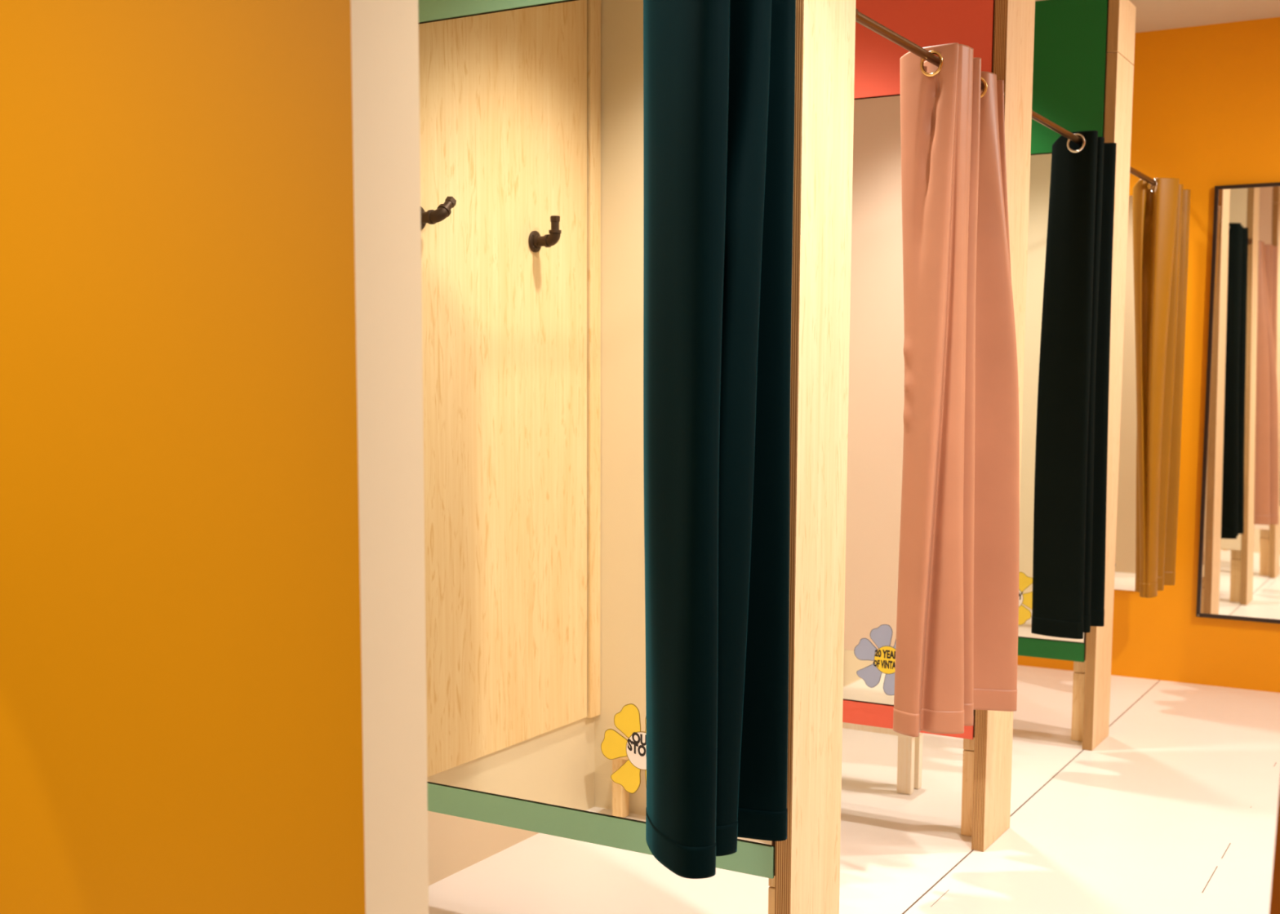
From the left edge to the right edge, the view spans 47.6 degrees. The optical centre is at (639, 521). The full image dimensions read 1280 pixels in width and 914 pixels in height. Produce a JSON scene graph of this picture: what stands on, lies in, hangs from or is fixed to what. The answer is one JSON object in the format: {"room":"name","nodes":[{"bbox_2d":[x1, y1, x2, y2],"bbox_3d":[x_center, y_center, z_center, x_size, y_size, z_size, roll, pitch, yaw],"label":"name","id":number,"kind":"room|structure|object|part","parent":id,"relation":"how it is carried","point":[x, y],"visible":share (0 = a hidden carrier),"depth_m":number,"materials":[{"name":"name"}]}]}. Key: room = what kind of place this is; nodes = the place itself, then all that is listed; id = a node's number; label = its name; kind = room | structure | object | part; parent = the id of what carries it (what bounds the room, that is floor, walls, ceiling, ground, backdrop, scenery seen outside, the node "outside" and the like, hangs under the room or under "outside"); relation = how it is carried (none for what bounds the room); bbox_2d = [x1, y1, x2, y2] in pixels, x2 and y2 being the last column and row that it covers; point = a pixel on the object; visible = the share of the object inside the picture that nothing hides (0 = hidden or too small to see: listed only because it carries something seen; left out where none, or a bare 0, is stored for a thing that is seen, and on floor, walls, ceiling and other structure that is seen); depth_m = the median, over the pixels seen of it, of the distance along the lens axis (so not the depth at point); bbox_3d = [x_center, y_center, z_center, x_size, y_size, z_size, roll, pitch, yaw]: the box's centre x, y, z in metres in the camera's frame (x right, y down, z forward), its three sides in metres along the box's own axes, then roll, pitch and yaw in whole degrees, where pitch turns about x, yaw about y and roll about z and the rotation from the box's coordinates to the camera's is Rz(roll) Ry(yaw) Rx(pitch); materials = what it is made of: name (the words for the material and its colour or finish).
{"room":"clothing store","nodes":[
{"label":"clothing store","id":0,"kind":"room"},
{"bbox_2d":[0,0,428,913],"bbox_3d":[-1.659,-0.313,2.495,3.170,2.598,0.118,4,7,30],"label":"wall","id":1,"kind":"structure","parent":0,"point":[213,647],"depth_m":1.79,"materials":[{"name":"orange paint"}]},
{"bbox_3d":[0.013,-0.909,2.119,0.031,0.031,1.032,4,7,30],"label":"curtain rod","id":2,"kind":"object","parent":1,"relation":"attached to","visible":0},
{"bbox_2d":[643,0,795,879],"bbox_3d":[0.107,-0.195,2.476,0.237,1.544,0.332,4,7,30],"label":"curtain","id":3,"kind":"object","parent":2,"relation":"hanging from","point":[719,75],"visible":1,"depth_m":2.39,"materials":[{"name":"teal fabric"}]},
{"bbox_2d":[427,811,538,886],"bbox_3d":[-0.019,-0.497,4.333,0.100,2.598,4.729,4,7,30],"label":"wall","id":4,"kind":"structure","parent":0,"point":[455,844],"depth_m":3.64,"materials":[{"name":"beige paint"}]},
{"bbox_2d":[428,665,1279,913],"bbox_3d":[-0.315,1.024,2.630,5.500,0.080,8.415,4,7,30],"label":"floor","id":5,"kind":"structure","parent":0,"point":[1175,811],"depth_m":3.92,"materials":[{"name":"tile"}]},
{"bbox_2d":[417,0,855,913],"bbox_3d":[-0.119,-0.286,3.002,1.083,2.449,0.240,4,7,30],"label":"frame","id":6,"kind":"object","parent":5,"relation":"on","point":[802,870],"visible":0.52,"depth_m":2.75,"materials":[{"name":"brown wood"}]},
{"bbox_3d":[-0.191,-1.253,2.811,1.045,0.486,0.007,4,7,30],"label":"panel","id":7,"kind":"part","parent":6,"relation":"part of","materials":[{"name":"green paint"}]},
{"bbox_2d":[418,0,773,845],"bbox_3d":[-0.195,-0.213,2.918,1.041,1.598,0.008,4,7,30],"label":"wall mirror","id":8,"kind":"object","parent":6,"relation":"attached to","point":[531,118],"visible":0.5,"depth_m":2.92,"materials":[{"name":"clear mirror"}]},
{"bbox_2d":[600,703,646,794],"bbox_3d":[0.005,0.453,2.861,0.195,0.183,0.002,4,7,30],"label":"sticker","id":9,"kind":"object","parent":8,"relation":"attached to","point":[614,746],"visible":0.53,"depth_m":2.88,"materials":[{"name":"yellow plastic"}]},
{"bbox_3d":[-0.198,0.617,3.004,1.045,0.062,0.007,4,7,30],"label":"panel","id":10,"kind":"part","parent":6,"relation":"part of","materials":[{"name":"green laminate"}]},
{"bbox_3d":[0.295,0.840,2.889,0.062,0.235,0.060,4,7,30],"label":"leg","id":11,"kind":"part","parent":6,"relation":"part of","materials":[{"name":"brown wood"}]},
{"bbox_2d":[855,7,1004,97],"bbox_3d":[0.644,-1.017,3.189,0.031,0.031,0.978,4,7,30],"label":"curtain rod","id":12,"kind":"object","parent":6,"relation":"attached to","point":[860,18],"visible":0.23,"depth_m":2.98,"materials":[{"name":"brown metal"}]},
{"bbox_2d":[893,42,1019,737],"bbox_3d":[0.770,-0.292,3.448,0.182,1.546,0.482,5,7,37],"label":"curtain","id":13,"kind":"object","parent":12,"relation":"hanging from","point":[957,615],"visible":1,"depth_m":3.33,"materials":[{"name":"pink fabric"}]},
{"bbox_2d":[842,722,922,795],"bbox_3d":[0.589,0.695,4.479,0.580,0.199,0.124,4,7,30],"label":"bench","id":14,"kind":"object","parent":5,"relation":"on","point":[909,757],"visible":0.35,"depth_m":4.32,"materials":[{"name":"brown wood"}]},
{"bbox_3d":[0.589,0.607,4.470,0.580,0.022,0.124,4,7,30],"label":"seat","id":15,"kind":"part","parent":14,"relation":"part of","materials":[{"name":"brown wood"}]},
{"bbox_3d":[0.792,0.723,4.322,0.044,0.176,0.028,4,7,30],"label":"leg","id":16,"kind":"part","parent":14,"relation":"part of","materials":[{"name":"brown wood"}]},
{"bbox_3d":[0.827,0.717,4.380,0.044,0.176,0.028,4,7,30],"label":"leg","id":17,"kind":"part","parent":14,"relation":"part of","materials":[{"name":"brown wood"}]},
{"bbox_2d":[842,0,1035,852],"bbox_3d":[0.498,-0.392,4.049,1.083,2.449,0.240,4,7,30],"label":"frame","id":18,"kind":"object","parent":5,"relation":"on","point":[1000,33],"visible":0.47,"depth_m":3.76,"materials":[{"name":"brown wood"}]},
{"bbox_2d":[843,95,904,705],"bbox_3d":[0.422,-0.319,3.965,1.041,1.598,0.008,4,7,30],"label":"wall mirror","id":19,"kind":"object","parent":18,"relation":"attached to","point":[876,397],"visible":0.02,"depth_m":3.84,"materials":[{"name":"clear mirror"}]},
{"bbox_2d":[853,624,896,695],"bbox_3d":[0.664,0.372,3.887,0.193,0.192,0.002,4,7,30],"label":"sticker","id":20,"kind":"object","parent":19,"relation":"attached to","point":[883,659],"visible":0.58,"depth_m":3.90,"materials":[{"name":"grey plastic"}]},
{"bbox_3d":[0.420,0.511,4.051,1.045,0.062,0.007,4,7,30],"label":"panel","id":21,"kind":"part","parent":18,"relation":"part of","materials":[{"name":"red laminate"}]},
{"bbox_3d":[0.427,-1.359,3.858,1.045,0.486,0.007,4,7,30],"label":"panel","id":22,"kind":"part","parent":18,"relation":"part of","materials":[{"name":"red paint"}]},
{"bbox_3d":[0.913,0.734,3.936,0.062,0.235,0.060,4,7,30],"label":"leg","id":23,"kind":"part","parent":18,"relation":"part of","materials":[{"name":"brown wood"}]},
{"bbox_2d":[1031,109,1082,145],"bbox_3d":[1.255,-1.121,4.222,0.031,0.031,0.948,4,7,30],"label":"curtain rod","id":24,"kind":"object","parent":18,"relation":"attached to","point":[1039,118],"visible":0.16,"depth_m":4.06,"materials":[{"name":"brown metal"}]},
{"bbox_2d":[1031,130,1116,639],"bbox_3d":[1.353,-0.412,4.500,0.168,1.512,0.340,4,7,30],"label":"curtain","id":25,"kind":"object","parent":24,"relation":"hanging from","point":[1071,451],"visible":0.98,"depth_m":4.39,"materials":[{"name":"black fabric"}]},
{"bbox_2d":[1017,0,1136,751],"bbox_3d":[1.101,-0.495,5.070,1.083,2.449,0.240,4,7,30],"label":"frame","id":26,"kind":"object","parent":5,"relation":"on","point":[1084,50],"visible":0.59,"depth_m":4.72,"materials":[{"name":"brown wood"}]},
{"bbox_2d":[1017,153,1084,642],"bbox_3d":[1.025,-0.422,4.986,1.041,1.598,0.008,4,7,30],"label":"wall mirror","id":27,"kind":"object","parent":26,"relation":"attached to","point":[1040,164],"visible":0.14,"depth_m":4.81,"materials":[{"name":"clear mirror"}]},
{"bbox_2d":[1018,572,1032,625],"bbox_3d":[1.260,0.259,4.910,0.195,0.183,0.002,4,7,30],"label":"sticker","id":28,"kind":"object","parent":27,"relation":"attached to","point":[1024,581],"visible":0.17,"depth_m":4.89,"materials":[{"name":"yellow plastic"}]},
{"bbox_3d":[1.023,0.408,5.072,1.045,0.062,0.007,4,7,30],"label":"panel","id":29,"kind":"part","parent":26,"relation":"part of","materials":[{"name":"green laminate"}]},
{"bbox_3d":[1.030,-1.462,4.879,1.045,0.486,0.007,4,7,30],"label":"panel","id":30,"kind":"part","parent":26,"relation":"part of","materials":[{"name":"green paint"}]},
{"bbox_3d":[1.515,0.631,4.957,0.062,0.235,0.060,4,7,30],"label":"leg","id":31,"kind":"part","parent":26,"relation":"part of","materials":[{"name":"brown wood"}]},
{"bbox_2d":[1129,165,1155,186],"bbox_3d":[1.882,-1.229,5.284,0.031,0.031,1.043,4,7,30],"label":"curtain rod","id":32,"kind":"object","parent":26,"relation":"attached to","point":[1134,171],"visible":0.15,"depth_m":5.04,"materials":[{"name":"brown metal"}]},
{"bbox_2d":[1133,177,1190,598],"bbox_3d":[1.970,-0.500,5.506,0.164,1.530,0.488,4,7,30],"label":"curtain","id":33,"kind":"object","parent":32,"relation":"hanging from","point":[1161,211],"visible":1,"depth_m":5.34,"materials":[{"name":"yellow fabric"}]},
{"bbox_2d":[1017,17,1279,693],"bbox_3d":[2.664,-0.613,5.551,3.486,2.598,0.100,4,7,30],"label":"wall","id":34,"kind":"structure","parent":0,"point":[1206,100],"depth_m":5.74,"materials":[{"name":"orange paint"}]},
{"bbox_2d":[1114,195,1137,591],"bbox_3d":[1.643,-0.535,6.099,0.930,1.598,0.008,4,7,30],"label":"wall mirror","id":35,"kind":"object","parent":34,"relation":"attached to","point":[1125,555],"visible":0.02,"depth_m":5.91,"materials":[{"name":"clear mirror"}]},
{"bbox_2d":[1195,182,1279,623],"bbox_3d":[2.542,-0.443,5.569,0.700,1.700,0.022,4,7,30],"label":"framed mirror","id":36,"kind":"object","parent":34,"relation":"attached to","point":[1238,574],"visible":1,"depth_m":5.67,"materials":[{"name":"brown paint"}]},
{"bbox_3d":[2.247,-0.462,5.742,0.014,1.672,0.022,4,7,30],"label":"frame rail","id":37,"kind":"part","parent":36,"relation":"part of","materials":[{"name":"brown paint"}]},
{"bbox_3d":[2.540,0.395,5.656,0.700,0.014,0.022,4,7,30],"label":"frame rail","id":38,"kind":"part","parent":36,"relation":"part of","materials":[{"name":"brown paint"}]},
{"bbox_3d":[2.546,-1.282,5.482,0.700,0.014,0.022,4,7,30],"label":"frame rail","id":39,"kind":"part","parent":36,"relation":"part of","materials":[{"name":"brown paint"}]},
{"bbox_2d":[1035,0,1279,32],"bbox_3d":[-0.305,-1.640,2.354,5.500,0.080,8.415,4,7,30],"label":"ceiling","id":40,"kind":"structure","parent":0,"point":[1150,15],"depth_m":5.43,"materials":[{"name":"paint"}]},
{"bbox_2d":[1269,786,1279,913],"bbox_3d":[1.232,-0.167,1.179,1.304,2.598,0.100,4,7,30],"label":"wall","id":41,"kind":"structure","parent":0,"point":[1274,908],"depth_m":1.51,"materials":[{"name":"orange paint"}]}
]}

